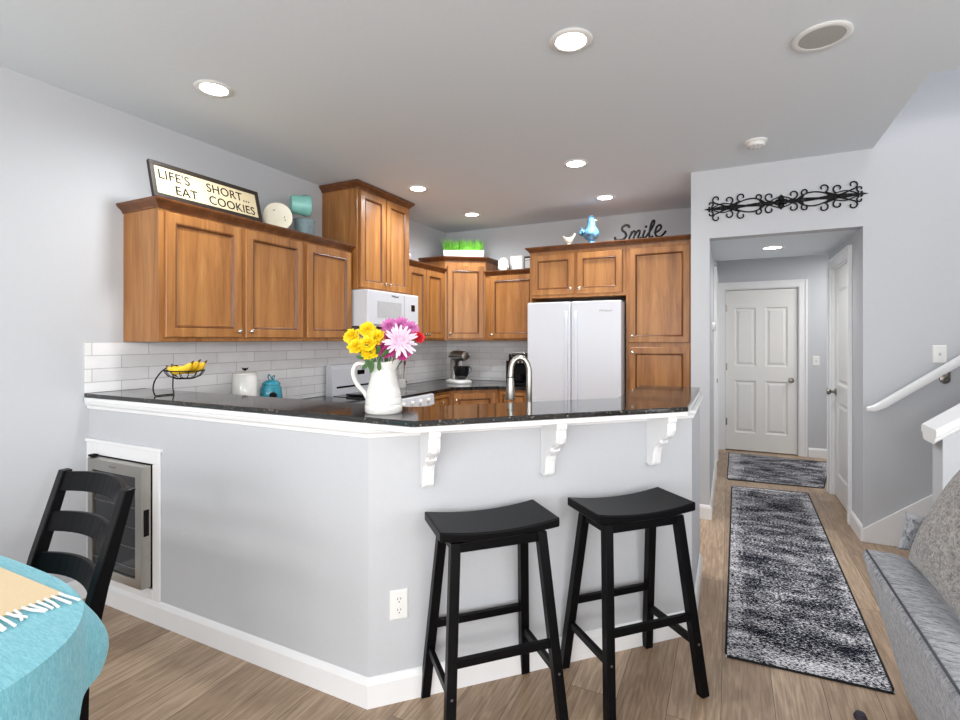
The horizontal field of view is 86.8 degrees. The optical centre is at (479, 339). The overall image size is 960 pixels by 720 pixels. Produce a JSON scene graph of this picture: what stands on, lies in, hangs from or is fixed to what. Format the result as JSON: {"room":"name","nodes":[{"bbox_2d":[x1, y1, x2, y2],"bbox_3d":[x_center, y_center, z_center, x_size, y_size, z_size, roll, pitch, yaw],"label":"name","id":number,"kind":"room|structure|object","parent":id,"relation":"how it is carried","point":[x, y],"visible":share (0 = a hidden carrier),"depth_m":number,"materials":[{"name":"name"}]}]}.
{"room":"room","nodes":[
{"label":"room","id":0,"kind":"room"},
{"bbox_2d":[0,66,445,582],"bbox_3d":[-2.418,0.044,2.411,0.120,2.740,9.070,0,0,26],"label":"wall","id":1,"kind":"structure","parent":0,"point":[67,159],"depth_m":2.68,"materials":[{"name":"paint"}]},
{"bbox_2d":[66,580,86,598],"bbox_3d":[-3.256,1.359,0.547,0.015,0.112,4.984,0,0,26],"label":"baseboard","id":2,"kind":"structure","parent":1,"relation":"attached to","point":[75,585],"depth_m":2.75,"materials":[{"name":"white paint"}]},
{"bbox_2d":[116,195,307,341],"bbox_3d":[-1.682,-0.384,3.339,0.381,0.797,1.110,0,0,26],"label":"upper cabinet","id":3,"kind":"object","parent":1,"relation":"attached to","point":[192,273],"visible":1,"depth_m":3.07,"materials":[{"name":"brown wood"}]},
{"bbox_2d":[146,158,262,221],"bbox_3d":[-1.653,-0.889,3.111,0.074,0.213,0.720,0,0,26],"label":"framed sign","id":4,"kind":"object","parent":3,"relation":"on","point":[168,181],"visible":1,"depth_m":3.05,"materials":[{"name":"beige wood"}]},
{"bbox_2d":[263,203,291,227],"bbox_3d":[-1.465,-0.878,3.675,0.198,0.210,0.046,0,0,-29],"label":"plate","id":5,"kind":"object","parent":3,"relation":"on","point":[278,214],"visible":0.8,"depth_m":3.66,"materials":[{"name":"beige ceramic"}]},
{"bbox_2d":[84,341,446,398],"bbox_3d":[-1.293,0.254,4.558,0.010,0.472,3.960,0,0,26],"label":"tiled wall","id":6,"kind":"structure","parent":1,"relation":"attached to","point":[299,366],"depth_m":3.59,"materials":[{"name":"white tile"}]},
{"bbox_2d":[303,234,355,340],"bbox_3d":[-1.319,-0.384,4.079,0.381,0.797,0.537,0,0,26],"label":"upper cabinet","id":7,"kind":"object","parent":1,"relation":"attached to","point":[327,263],"visible":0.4,"depth_m":3.97,"materials":[{"name":"brown wood"}]},
{"bbox_2d":[293,218,314,234],"bbox_3d":[-1.365,-0.855,3.944,0.165,0.141,0.170,0,0,26],"label":"bucket","id":8,"kind":"object","parent":7,"relation":"on","point":[306,225],"visible":0.76,"depth_m":3.88,"materials":[{"name":"metal"}]},
{"bbox_2d":[289,195,311,217],"bbox_3d":[-1.352,-1.008,3.825,0.141,0.170,0.165,0,0,-30],"label":"bucket","id":9,"kind":"object","parent":8,"relation":"on","point":[301,205],"visible":0.98,"depth_m":3.78,"materials":[{"name":"ceramic"}]},
{"bbox_2d":[319,179,414,294],"bbox_3d":[-1.006,-0.870,4.660,0.431,0.900,0.855,0,0,26],"label":"upper cabinet","id":10,"kind":"object","parent":1,"relation":"attached to","point":[375,220],"visible":0.94,"depth_m":4.40,"materials":[{"name":"brown wood"}]},
{"bbox_2d":[352,289,417,328],"bbox_3d":[-0.975,-0.261,4.648,0.482,0.312,0.765,0,0,26],"label":"microwave","id":11,"kind":"object","parent":10,"relation":"attached to","point":[374,306],"visible":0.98,"depth_m":4.35,"materials":[{"name":"white plastic"}]},
{"bbox_2d":[378,259,447,340],"bbox_3d":[-0.686,-0.384,5.370,0.381,0.797,0.777,0,0,26],"label":"upper cabinet","id":12,"kind":"object","parent":1,"relation":"attached to","point":[426,281],"visible":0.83,"depth_m":5.33,"materials":[{"name":"brown wood"}]},
{"bbox_2d":[89,396,699,676],"bbox_3d":[-0.379,0.878,2.495,3.509,1.073,1.071,0,0,-4],"label":"wall","id":13,"kind":"structure","parent":0,"point":[299,541],"depth_m":2.17,"materials":[{"name":"paint"}]},
{"bbox_2d":[87,453,152,589],"bbox_3d":[-1.754,0.929,2.858,0.498,0.626,0.583,0,0,26],"label":"wine cooler","id":14,"kind":"object","parent":13,"relation":"attached to","point":[133,565],"visible":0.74,"depth_m":2.54,"materials":[{"name":"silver metal"}]},
{"bbox_2d":[85,438,162,601],"bbox_3d":[-1.867,0.922,2.648,0.660,0.760,0.020,0,0,26],"label":"trim","id":15,"kind":"structure","parent":13,"relation":"attached to","point":[150,455],"depth_m":2.53,"materials":[{"name":"white paint"}]},
{"bbox_2d":[105,585,159,624],"bbox_3d":[-1.875,1.359,2.655,0.640,0.112,0.015,0,0,26],"label":"baseboard","id":16,"kind":"structure","parent":13,"relation":"attached to","point":[141,607],"depth_m":2.60,"materials":[{"name":"white paint"}]},
{"bbox_2d":[84,393,702,438],"bbox_3d":[-0.377,0.330,2.493,3.523,0.022,1.332,0,0,-4],"label":"trim","id":17,"kind":"structure","parent":13,"relation":"on","point":[404,429],"depth_m":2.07,"materials":[{"name":"white paint"}]},
{"bbox_2d":[84,385,699,426],"bbox_3d":[-0.378,0.307,2.503,3.534,0.022,1.354,0,0,-4],"label":"countertop","id":18,"kind":"structure","parent":17,"relation":"on","point":[644,399],"depth_m":2.21,"materials":[{"name":"black stone"}]},
{"bbox_2d":[152,365,204,395],"bbox_3d":[-1.553,0.215,2.639,0.260,0.162,0.181,0,0,26],"label":"basket","id":19,"kind":"object","parent":18,"relation":"on","point":[163,370],"visible":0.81,"depth_m":2.63,"materials":[{"name":"black metal"}]},
{"bbox_2d":[166,361,193,374],"bbox_3d":[-1.535,0.145,2.596,0.187,0.074,0.036,0,0,18],"label":"banana","id":20,"kind":"object","parent":19,"relation":"in","point":[187,367],"visible":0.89,"depth_m":2.58,"materials":[{"name":"yellow food"}]},
{"bbox_2d":[163,369,204,378],"bbox_3d":[-1.529,0.182,2.627,0.208,0.047,0.181,0,0,26],"label":"bowl","id":21,"kind":"object","parent":19,"relation":"on","point":[164,370],"depth_m":2.60,"materials":[{"name":"black metal"}]},
{"bbox_2d":[351,359,401,414],"bbox_3d":[-0.408,0.184,2.045,0.191,0.223,0.151,0,0,-31],"label":"pitcher","id":22,"kind":"object","parent":18,"relation":"on","point":[382,396],"visible":0.85,"depth_m":2.01,"materials":[{"name":"white ceramic"}]},
{"bbox_2d":[343,328,366,360],"bbox_3d":[-0.484,0.061,2.037,0.150,0.212,0.052,0,0,12],"label":"chrysanthemum","id":23,"kind":"object","parent":22,"relation":"in","point":[350,334],"visible":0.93,"depth_m":2.04,"materials":[{"name":"yellow plant"}]},
{"bbox_2d":[346,337,365,361],"bbox_3d":[-0.467,0.080,2.018,0.133,0.175,0.057,0,0,-5],"label":"chrysanthemum","id":24,"kind":"object","parent":22,"relation":"in","point":[353,347],"visible":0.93,"depth_m":2.01,"materials":[{"name":"yellow plant"}]},
{"bbox_2d":[357,321,376,361],"bbox_3d":[-0.451,0.047,2.045,0.085,0.239,0.062,0,0,26],"label":"chrysanthemum","id":25,"kind":"object","parent":22,"relation":"in","point":[365,328],"visible":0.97,"depth_m":2.04,"materials":[{"name":"yellow plant"}]},
{"bbox_2d":[358,335,376,361],"bbox_3d":[-0.434,0.075,2.013,0.105,0.183,0.056,0,0,-24],"label":"chrysanthemum","id":26,"kind":"object","parent":22,"relation":"in","point":[370,341],"visible":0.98,"depth_m":2.00,"materials":[{"name":"yellow plant"}]},
{"bbox_2d":[360,347,377,359],"bbox_3d":[-0.427,0.094,2.022,0.102,0.147,0.056,0,0,-24],"label":"chrysanthemum","id":27,"kind":"object","parent":22,"relation":"in","point":[367,354],"visible":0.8,"depth_m":2.01,"materials":[{"name":"yellow plant"}]},
{"bbox_2d":[356,344,388,372],"bbox_3d":[-0.426,0.097,2.006,0.116,0.159,0.076,0,0,-23],"label":"sprig","id":28,"kind":"object","parent":22,"relation":"in","point":[370,364],"visible":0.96,"depth_m":2.00,"materials":[{"name":"green plant"}]},
{"bbox_2d":[369,329,385,361],"bbox_3d":[-0.416,0.062,2.036,0.075,0.209,0.052,0,0,-16],"label":"chrysanthemum","id":29,"kind":"object","parent":22,"relation":"in","point":[377,334],"visible":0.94,"depth_m":2.03,"materials":[{"name":"yellow plant"}]},
{"bbox_2d":[378,345,395,361],"bbox_3d":[-0.372,0.090,2.028,0.078,0.153,0.050,0,0,26],"label":"chrysanthemum","id":30,"kind":"object","parent":22,"relation":"in","point":[392,353],"visible":0.48,"depth_m":2.02,"materials":[{"name":"pink plant"}]},
{"bbox_2d":[379,318,397,361],"bbox_3d":[-0.374,0.039,2.077,0.077,0.254,0.052,0,0,-4],"label":"chrysanthemum","id":31,"kind":"object","parent":22,"relation":"in","point":[387,325],"visible":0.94,"depth_m":2.07,"materials":[{"name":"pink plant"}]},
{"bbox_2d":[389,316,407,360],"bbox_3d":[-0.341,0.036,2.087,0.100,0.261,0.051,0,0,2],"label":"chrysanthemum","id":32,"kind":"object","parent":22,"relation":"in","point":[401,321],"visible":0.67,"depth_m":2.08,"materials":[{"name":"pink plant"}]},
{"bbox_2d":[382,323,417,362],"bbox_3d":[-0.321,0.052,1.981,0.142,0.230,0.080,0,0,15],"label":"chrysanthemum","id":33,"kind":"object","parent":22,"relation":"in","point":[399,341],"visible":1,"depth_m":1.98,"materials":[{"name":"pink plant"}]},
{"bbox_2d":[394,321,418,359],"bbox_3d":[-0.318,0.045,2.071,0.142,0.245,0.051,0,0,-9],"label":"chrysanthemum","id":34,"kind":"object","parent":22,"relation":"in","point":[411,325],"visible":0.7,"depth_m":2.07,"materials":[{"name":"pink plant"}]},
{"bbox_2d":[396,331,424,369],"bbox_3d":[-0.294,0.067,2.061,0.145,0.201,0.047,0,0,-14],"label":"flower","id":35,"kind":"object","parent":22,"relation":"in","point":[421,337],"visible":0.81,"depth_m":2.07,"materials":[{"name":"red plant"}]},
{"bbox_2d":[390,588,407,620],"bbox_3d":[-0.317,1.040,1.988,0.072,0.116,0.009,0,0,-19],"label":"power outlet","id":36,"kind":"object","parent":13,"relation":"attached to","point":[398,598],"visible":1,"depth_m":1.98,"materials":[{"name":"white plastic"}]},
{"bbox_2d":[158,554,701,709],"bbox_3d":[-0.046,1.359,2.418,2.999,0.112,0.793,0,0,-11],"label":"baseboard","id":37,"kind":"structure","parent":13,"relation":"attached to","point":[362,691],"depth_m":2.13,"materials":[{"name":"white paint"}]},
{"bbox_2d":[420,432,440,487],"bbox_3d":[-0.191,0.463,1.953,0.046,0.242,0.158,0,0,-19],"label":"corbel","id":38,"kind":"object","parent":13,"relation":"attached to","point":[429,441],"visible":0.88,"depth_m":1.95,"materials":[{"name":"white paint"}]},
{"bbox_2d":[541,424,566,475],"bbox_3d":[0.308,0.463,2.123,0.046,0.242,0.158,0,0,-19],"label":"corbel","id":39,"kind":"object","parent":13,"relation":"attached to","point":[553,437],"visible":0.91,"depth_m":2.13,"materials":[{"name":"white paint"}]},
{"bbox_2d":[646,417,676,465],"bbox_3d":[0.822,0.463,2.299,0.046,0.242,0.158,0,0,-19],"label":"corbel","id":40,"kind":"object","parent":13,"relation":"attached to","point":[658,430],"visible":0.88,"depth_m":2.31,"materials":[{"name":"white paint"}]},
{"bbox_2d":[0,0,959,232],"bbox_3d":[0.973,-1.476,0.694,7.720,0.300,9.170,0,0,26],"label":"ceiling","id":41,"kind":"structure","parent":0,"point":[472,103],"depth_m":2.64,"materials":[{"name":"paint"}]},
{"bbox_2d":[193,79,233,97],"bbox_3d":[-1.404,-1.320,2.679,0.190,0.009,0.190,0,0,26],"label":"recessed light","id":42,"kind":"object","parent":41,"relation":"in","point":[213,88],"visible":1,"depth_m":2.67,"materials":[{"name":"white plastic"}]},
{"bbox_2d":[407,185,428,191],"bbox_3d":[-0.544,-1.320,4.453,0.190,0.009,0.190,0,0,26],"label":"recessed light","id":43,"kind":"object","parent":41,"relation":"in","point":[416,188],"visible":1,"depth_m":4.44,"materials":[{"name":"white plastic"}]},
{"bbox_2d":[549,27,592,52],"bbox_3d":[0.403,-1.320,2.249,0.190,0.009,0.190,0,0,26],"label":"recessed light","id":44,"kind":"object","parent":41,"relation":"in","point":[568,40],"visible":1,"depth_m":2.24,"materials":[{"name":"white plastic"}]},
{"bbox_2d":[563,159,588,167],"bbox_3d":[0.722,-1.320,3.820,0.190,0.009,0.190,0,0,26],"label":"recessed light","id":45,"kind":"object","parent":41,"relation":"in","point":[573,163],"visible":1,"depth_m":3.81,"materials":[{"name":"white plastic"}]},
{"bbox_2d":[595,194,614,200],"bbox_3d":[1.165,-1.320,4.734,0.190,0.009,0.190,0,0,26],"label":"recessed light","id":46,"kind":"object","parent":41,"relation":"in","point":[605,196],"visible":1,"depth_m":4.72,"materials":[{"name":"white plastic"}]},
{"bbox_2d":[745,137,767,149],"bbox_3d":[1.846,-1.304,3.396,0.136,0.044,0.136,0,0,26],"label":"smoke detector","id":47,"kind":"object","parent":41,"relation":"attached to","point":[758,142],"visible":1,"depth_m":3.36,"materials":[{"name":"white plastic"}]},
{"bbox_2d":[747,143,764,149],"bbox_3d":[1.846,-1.287,3.396,0.100,0.008,0.099,0,0,26],"label":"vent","id":48,"kind":"object","parent":47,"relation":"attached to","point":[753,146],"depth_m":3.38,"materials":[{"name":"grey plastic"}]},
{"bbox_2d":[791,20,853,51],"bbox_3d":[1.494,-1.319,2.220,0.228,0.010,0.228,0,0,26],"label":"ceiling speaker","id":49,"kind":"object","parent":41,"relation":"attached to","point":[821,36],"visible":1,"depth_m":2.21,"materials":[{"name":"white plastic"}]},
{"bbox_2d":[798,26,845,48],"bbox_3d":[1.494,-1.320,2.220,0.176,0.009,0.176,0,0,26],"label":"grille","id":50,"kind":"object","parent":49,"relation":"attached to","point":[814,37],"depth_m":2.21,"materials":[{"name":"grey metal"}]},
{"bbox_2d":[82,449,917,719],"bbox_3d":[1.519,1.464,1.389,8.150,0.100,10.900,0,0,26],"label":"floor","id":51,"kind":"structure","parent":0,"point":[150,671],"depth_m":2.07,"materials":[{"name":"brown wood"}]},
{"bbox_2d":[26,468,135,719],"bbox_3d":[-1.402,0.935,1.466,0.482,0.958,0.596,0,0,31],"label":"dining chair","id":52,"kind":"object","parent":51,"relation":"on","point":[95,579],"visible":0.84,"depth_m":1.67,"materials":[{"name":"black paint"}]},
{"bbox_2d":[326,363,434,406],"bbox_3d":[-0.869,0.807,4.594,0.680,1.175,0.758,0,0,26],"label":"range","id":53,"kind":"object","parent":51,"relation":"on","point":[339,382],"visible":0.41,"depth_m":4.52,"materials":[{"name":"white metal"}]},
{"bbox_2d":[333,389,432,398],"bbox_3d":[-0.855,0.499,4.588,0.540,0.019,0.758,0,0,26],"label":"cooktop","id":54,"kind":"object","parent":53,"relation":"in","point":[405,394],"depth_m":4.57,"materials":[{"name":"black glass"}]},
{"bbox_2d":[431,391,449,405],"bbox_3d":[-0.646,0.972,5.146,0.651,0.885,0.418,0,0,26],"label":"base cabinet","id":55,"kind":"object","parent":51,"relation":"on","point":[440,399],"visible":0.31,"depth_m":5.04,"materials":[{"name":"brown wood"}]},
{"bbox_2d":[450,389,497,404],"bbox_3d":[-0.198,0.972,5.700,0.968,0.885,0.965,0,0,26],"label":"base cabinet","id":56,"kind":"object","parent":51,"relation":"on","point":[458,397],"visible":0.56,"depth_m":5.29,"materials":[{"name":"brown wood"}]},
{"bbox_2d":[400,379,525,393],"bbox_3d":[-0.122,0.510,5.424,1.328,0.032,1.377,0,0,26],"label":"countertop","id":57,"kind":"structure","parent":56,"relation":"on","point":[437,386],"depth_m":5.32,"materials":[{"name":"black stone"}]},
{"bbox_2d":[446,350,471,383],"bbox_3d":[-0.232,0.309,5.767,0.254,0.369,0.340,0,0,-34],"label":"stand mixer","id":58,"kind":"object","parent":57,"relation":"on","point":[458,374],"visible":1,"depth_m":5.67,"materials":[{"name":"white plastic"}]},
{"bbox_2d":[453,366,471,378],"bbox_3d":[-0.202,0.377,5.723,0.184,0.145,0.213,0,0,26],"label":"bowl","id":59,"kind":"object","parent":58,"relation":"on","point":[459,372],"depth_m":5.65,"materials":[{"name":"black metal"}]},
{"bbox_2d":[506,352,527,385],"bbox_3d":[0.422,0.316,5.552,0.280,0.356,0.342,0,0,16],"label":"coffee maker","id":60,"kind":"object","parent":57,"relation":"on","point":[519,375],"visible":0.59,"depth_m":5.46,"materials":[{"name":"black paint"}]},
{"bbox_2d":[421,499,568,719],"bbox_3d":[0.042,1.041,1.928,0.468,0.752,0.379,0,0,-19],"label":"bar stool","id":61,"kind":"object","parent":51,"relation":"on","point":[521,524],"visible":0.99,"depth_m":1.87,"materials":[{"name":"black paint"}]},
{"bbox_2d":[498,389,525,402],"bbox_3d":[0.473,0.972,5.546,0.364,0.885,0.651,0,0,26],"label":"base cabinet","id":62,"kind":"object","parent":51,"relation":"on","point":[520,395],"visible":0.16,"depth_m":5.29,"materials":[{"name":"brown wood"}]},
{"bbox_2d":[528,300,625,401],"bbox_3d":[1.040,0.527,5.172,0.915,1.775,0.768,0,0,26],"label":"refrigerator","id":63,"kind":"object","parent":51,"relation":"on","point":[577,349],"visible":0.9,"depth_m":4.82,"materials":[{"name":"white metal"}]},
{"bbox_2d":[561,487,709,719],"bbox_3d":[0.625,1.041,2.106,0.468,0.752,0.379,0,0,-19],"label":"bar stool","id":64,"kind":"object","parent":51,"relation":"on","point":[650,509],"visible":0.98,"depth_m":2.04,"materials":[{"name":"black paint"}]},
{"bbox_2d":[625,234,690,392],"bbox_3d":[1.768,0.241,4.906,0.598,2.347,0.661,0,0,26],"label":"pantry cabinet","id":65,"kind":"object","parent":51,"relation":"on","point":[658,269],"visible":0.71,"depth_m":4.65,"materials":[{"name":"brown wood"}]},
{"bbox_2d":[727,452,826,488],"bbox_3d":[3.255,1.410,5.480,1.059,0.011,1.334,0,0,26],"label":"door mat","id":66,"kind":"object","parent":51,"relation":"on","point":[741,467],"visible":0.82,"depth_m":5.44,"materials":[{"name":"grey carpet"}]},
{"bbox_2d":[725,486,894,693],"bbox_3d":[2.048,1.410,3.454,0.671,0.011,2.994,0,0,26],"label":"runner rug","id":67,"kind":"object","parent":51,"relation":"on","point":[792,606],"visible":1,"depth_m":2.77,"materials":[{"name":"grey carpet"}]},
{"bbox_2d":[853,710,867,719],"bbox_3d":[1.417,1.403,1.891,0.044,0.024,0.043,0,0,26],"label":"furniture foot","id":68,"kind":"object","parent":51,"relation":"on","point":[858,715],"visible":1,"depth_m":1.88,"materials":[{"name":"black plastic"}]},
{"bbox_2d":[863,549,959,719],"bbox_3d":[2.238,1.085,0.708,2.440,0.600,1.750,0,0,26],"label":"sofa","id":69,"kind":"object","parent":51,"relation":"on","point":[923,632],"visible":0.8,"depth_m":1.58,"materials":[{"name":"grey fabric"}]},
{"bbox_2d":[898,512,924,549],"bbox_3d":[1.701,0.747,1.929,0.189,0.172,0.066,0,0,16],"label":"throw pillow","id":70,"kind":"object","parent":69,"relation":"on","point":[912,524],"visible":0.4,"depth_m":1.93,"materials":[{"name":"grey fabric"}]},
{"bbox_2d":[908,470,959,618],"bbox_3d":[1.569,0.644,1.582,0.247,0.420,0.740,0,0,26],"label":"throw pillow","id":71,"kind":"object","parent":69,"relation":"on","point":[935,549],"visible":0.99,"depth_m":1.66,"materials":[{"name":"beige fabric"}]},
{"bbox_3d":[-1.608,1.041,0.973,1.296,0.738,1.156,0,0,26],"label":"dining table","id":72,"kind":"object","parent":51,"relation":"on","visible":0},
{"bbox_2d":[0,555,108,719],"bbox_3d":[-1.605,0.833,0.971,1.406,0.331,1.265,0,0,26],"label":"tablecloth","id":73,"kind":"object","parent":72,"relation":"on","point":[49,661],"visible":0.91,"depth_m":1.14,"materials":[{"name":"teal fabric"}]},
{"bbox_2d":[0,567,80,631],"bbox_3d":[-1.502,0.662,1.307,0.887,0.008,0.402,0,0,26],"label":"table runner","id":74,"kind":"object","parent":73,"relation":"on","point":[17,592],"visible":1,"depth_m":1.30,"materials":[{"name":"fabric"}]},
{"bbox_3d":[-0.147,0.972,2.876,2.228,0.885,1.656,0,0,26],"label":"base cabinet","id":75,"kind":"object","parent":51,"relation":"on","visible":0},
{"bbox_2d":[305,396,364,403],"bbox_3d":[-0.435,0.510,3.025,2.878,0.032,1.671,0,0,26],"label":"countertop","id":76,"kind":"structure","parent":75,"relation":"on","point":[322,398],"depth_m":4.16,"materials":[{"name":"black stone"}]},
{"bbox_2d":[232,367,257,395],"bbox_3d":[-1.608,0.343,3.473,0.160,0.302,0.160,0,0,26],"label":"canister","id":77,"kind":"object","parent":76,"relation":"on","point":[244,382],"visible":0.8,"depth_m":3.41,"materials":[{"name":"white ceramic"}]},
{"bbox_2d":[259,374,282,397],"bbox_3d":[-1.490,0.370,3.619,0.154,0.247,0.158,0,0,-2],"label":"cookie jar","id":78,"kind":"object","parent":76,"relation":"on","point":[269,388],"visible":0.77,"depth_m":3.57,"materials":[{"name":"teal ceramic"}]},
{"bbox_2d":[505,355,531,401],"bbox_3d":[0.218,0.290,2.777,0.159,0.409,0.083,0,0,0],"label":"faucet","id":79,"kind":"object","parent":76,"relation":"on","point":[510,392],"visible":0.73,"depth_m":2.75,"materials":[{"name":"silver metal"}]},
{"bbox_2d":[446,207,690,380],"bbox_3d":[0.908,0.044,5.765,2.901,2.740,0.120,0,0,26],"label":"wall","id":80,"kind":"structure","parent":0,"point":[502,242],"depth_m":5.69,"materials":[{"name":"paint"}]},
{"bbox_2d":[418,256,497,339],"bbox_3d":[-0.230,-0.454,5.895,0.738,0.937,0.643,0,0,26],"label":"upper cabinet","id":81,"kind":"object","parent":80,"relation":"attached to","point":[465,278],"visible":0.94,"depth_m":5.69,"materials":[{"name":"brown wood"}]},
{"bbox_2d":[441,238,484,256],"bbox_3d":[-0.202,-1.042,5.849,0.523,0.237,0.176,0,0,-2],"label":"grass planter","id":82,"kind":"object","parent":81,"relation":"on","point":[475,250],"visible":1,"depth_m":5.79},
{"bbox_2d":[447,341,527,380],"bbox_3d":[0.192,0.254,6.043,1.370,0.472,0.010,0,0,26],"label":"tiled wall","id":83,"kind":"structure","parent":80,"relation":"attached to","point":[487,360],"depth_m":6.09,"materials":[{"name":"white tile"}]},
{"bbox_2d":[484,268,529,340],"bbox_3d":[0.410,-0.374,5.728,0.633,0.777,0.381,0,0,26],"label":"upper cabinet","id":84,"kind":"object","parent":80,"relation":"attached to","point":[507,291],"visible":0.82,"depth_m":5.61,"materials":[{"name":"brown wood"}]},
{"bbox_2d":[498,258,507,269],"bbox_3d":[0.262,-0.839,5.696,0.120,0.145,0.018,0,0,26],"label":"plaque","id":85,"kind":"object","parent":84,"relation":"on","point":[503,262],"visible":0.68,"depth_m":5.69,"materials":[{"name":"white ceramic"}]},
{"bbox_2d":[510,255,522,269],"bbox_3d":[0.412,-0.848,5.684,0.150,0.170,0.018,0,0,26],"label":"picture frame","id":86,"kind":"object","parent":84,"relation":"on","point":[516,262],"visible":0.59,"depth_m":5.68,"materials":[{"name":"white ceramic"}]},
{"bbox_2d":[512,257,520,268],"bbox_3d":[0.408,-0.848,5.677,0.116,0.134,0.001,0,0,26],"label":"print","id":87,"kind":"object","parent":86,"relation":"attached to","point":[516,261],"depth_m":5.68},
{"bbox_2d":[525,240,625,301],"bbox_3d":[1.049,-0.674,5.259,1.001,0.517,0.661,0,0,26],"label":"upper cabinet","id":88,"kind":"object","parent":80,"relation":"attached to","point":[592,271],"visible":0.94,"depth_m":4.97,"materials":[{"name":"brown wood"}]},
{"bbox_2d":[579,215,598,242],"bbox_3d":[1.075,-1.079,5.000,0.197,0.291,0.172,0,0,16],"label":"rooster figurine","id":89,"kind":"object","parent":88,"relation":"on","point":[591,232],"visible":0.96,"depth_m":4.96,"materials":[{"name":"blue ceramic"}]},
{"bbox_2d":[614,219,666,239],"bbox_3d":[1.502,-1.024,4.777,0.482,0.181,0.024,0,0,26],"label":"sign","id":90,"kind":"object","parent":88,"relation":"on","point":[653,221],"visible":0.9,"depth_m":4.75,"materials":[{"name":"black metal"}]},
{"bbox_2d":[691,170,716,504],"bbox_3d":[2.367,0.044,5.291,0.136,2.740,2.847,0,0,26],"label":"wall","id":91,"kind":"structure","parent":0,"point":[703,264],"depth_m":4.01,"materials":[{"name":"paint"}]},
{"bbox_2d":[700,470,714,519],"bbox_3d":[2.014,1.359,4.553,0.151,0.112,1.242,0,0,26],"label":"baseboard","id":92,"kind":"structure","parent":91,"relation":"attached to","point":[706,511],"depth_m":3.99,"materials":[{"name":"white paint"}]},
{"bbox_2d":[714,266,717,479],"bbox_3d":[2.519,0.342,5.543,0.136,2.145,0.930,0,0,26],"label":"trim","id":93,"kind":"structure","parent":91,"relation":"attached to","point":[715,267],"depth_m":5.10,"materials":[{"name":"white paint"}]},
{"bbox_2d":[717,254,828,448],"bbox_3d":[4.084,0.140,6.111,2.500,2.550,0.143,0,0,26],"label":"wall","id":94,"kind":"structure","parent":0,"point":[813,268],"depth_m":6.08,"materials":[{"name":"paint"}]},
{"bbox_2d":[726,288,796,454],"bbox_3d":[3.487,0.393,6.323,0.798,2.020,0.107,0,0,26],"label":"door","id":95,"kind":"structure","parent":94,"relation":"in","point":[761,325],"depth_m":6.33,"materials":[{"name":"paint"}]},
{"bbox_2d":[718,279,807,456],"bbox_3d":[3.513,0.347,6.358,0.982,2.135,0.136,0,0,26],"label":"trim","id":96,"kind":"structure","parent":94,"relation":"attached to","point":[801,285],"depth_m":6.17,"materials":[{"name":"white paint"}]},
{"bbox_2d":[808,448,826,458],"bbox_3d":[4.503,1.359,5.817,1.250,0.112,0.015,0,0,26],"label":"baseboard","id":97,"kind":"structure","parent":94,"relation":"attached to","point":[812,452],"depth_m":6.05,"materials":[{"name":"white paint"}]},
{"bbox_2d":[710,230,857,260],"bbox_3d":[2.552,-0.888,4.404,0.978,0.195,1.177,0,0,26],"label":"ceiling","id":98,"kind":"structure","parent":0,"point":[821,243],"depth_m":4.29,"materials":[{"name":"paint"}]},
{"bbox_2d":[710,68,959,527],"bbox_3d":[3.877,-1.185,3.032,4.563,5.200,0.120,0,0,26],"label":"wall","id":99,"kind":"structure","parent":0,"point":[907,221],"depth_m":3.48,"materials":[{"name":"paint"}]},
{"bbox_2d":[705,181,866,220],"bbox_3d":[2.228,-1.016,3.756,1.046,0.194,0.027,0,0,26],"label":"scroll","id":100,"kind":"object","parent":99,"relation":"attached to","point":[781,201],"visible":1,"depth_m":3.73,"materials":[{"name":"black metal"}]},
{"bbox_2d":[863,494,932,546],"bbox_3d":[3.972,0.258,2.911,2.885,2.313,0.015,0,0,26],"label":"trim","id":101,"kind":"structure","parent":99,"relation":"attached to","point":[888,530],"depth_m":3.47,"materials":[{"name":"white paint"}]},
{"bbox_2d":[866,355,959,411],"bbox_3d":[3.784,-0.468,2.954,2.499,1.920,0.100,0,0,26],"label":"handrail","id":102,"kind":"object","parent":99,"relation":"attached to","point":[939,372],"visible":1,"depth_m":3.35,"materials":[{"name":"white paint"}]},
{"bbox_2d":[932,345,946,362],"bbox_3d":[3.047,0.100,3.364,0.074,0.118,0.014,0,0,26],"label":"light switch","id":103,"kind":"object","parent":99,"relation":"attached to","point":[939,352],"visible":0.96,"depth_m":3.37,"materials":[{"name":"white plastic"}]},
{"bbox_2d":[829,230,858,518],"bbox_3d":[3.054,0.200,4.185,0.115,2.430,1.226,0,0,26],"label":"wall","id":104,"kind":"structure","parent":0,"point":[853,240],"depth_m":3.76,"materials":[{"name":"paint"}]},
{"bbox_2d":[826,263,846,510],"bbox_3d":[3.037,0.388,4.278,0.107,2.030,0.756,0,0,26],"label":"door","id":105,"kind":"structure","parent":104,"relation":"in","point":[840,391],"depth_m":4.35,"materials":[{"name":"paint"}]},
{"bbox_2d":[827,245,851,524],"bbox_3d":[3.077,0.347,4.267,0.136,2.135,0.940,0,0,26],"label":"trim","id":106,"kind":"structure","parent":104,"relation":"attached to","point":[845,253],"depth_m":4.61,"materials":[{"name":"white paint"}]},
{"bbox_2d":[850,511,862,540],"bbox_3d":[2.749,1.359,3.711,0.015,0.112,0.347,0,0,26],"label":"baseboard","id":107,"kind":"structure","parent":104,"relation":"attached to","point":[855,523],"depth_m":3.67,"materials":[{"name":"white paint"}]},
{"bbox_2d":[933,430,959,503],"bbox_3d":[3.608,-0.154,1.936,2.880,3.137,0.140,0,0,26],"label":"wall","id":108,"kind":"structure","parent":0,"point":[946,452],"depth_m":2.50,"materials":[{"name":"paint"}]},
{"bbox_2d":[921,403,959,443],"bbox_3d":[3.592,-0.638,1.943,2.915,2.320,0.220,0,0,26],"label":"trim","id":109,"kind":"structure","parent":108,"relation":"attached to","point":[945,424],"depth_m":2.52,"materials":[{"name":"white paint"}]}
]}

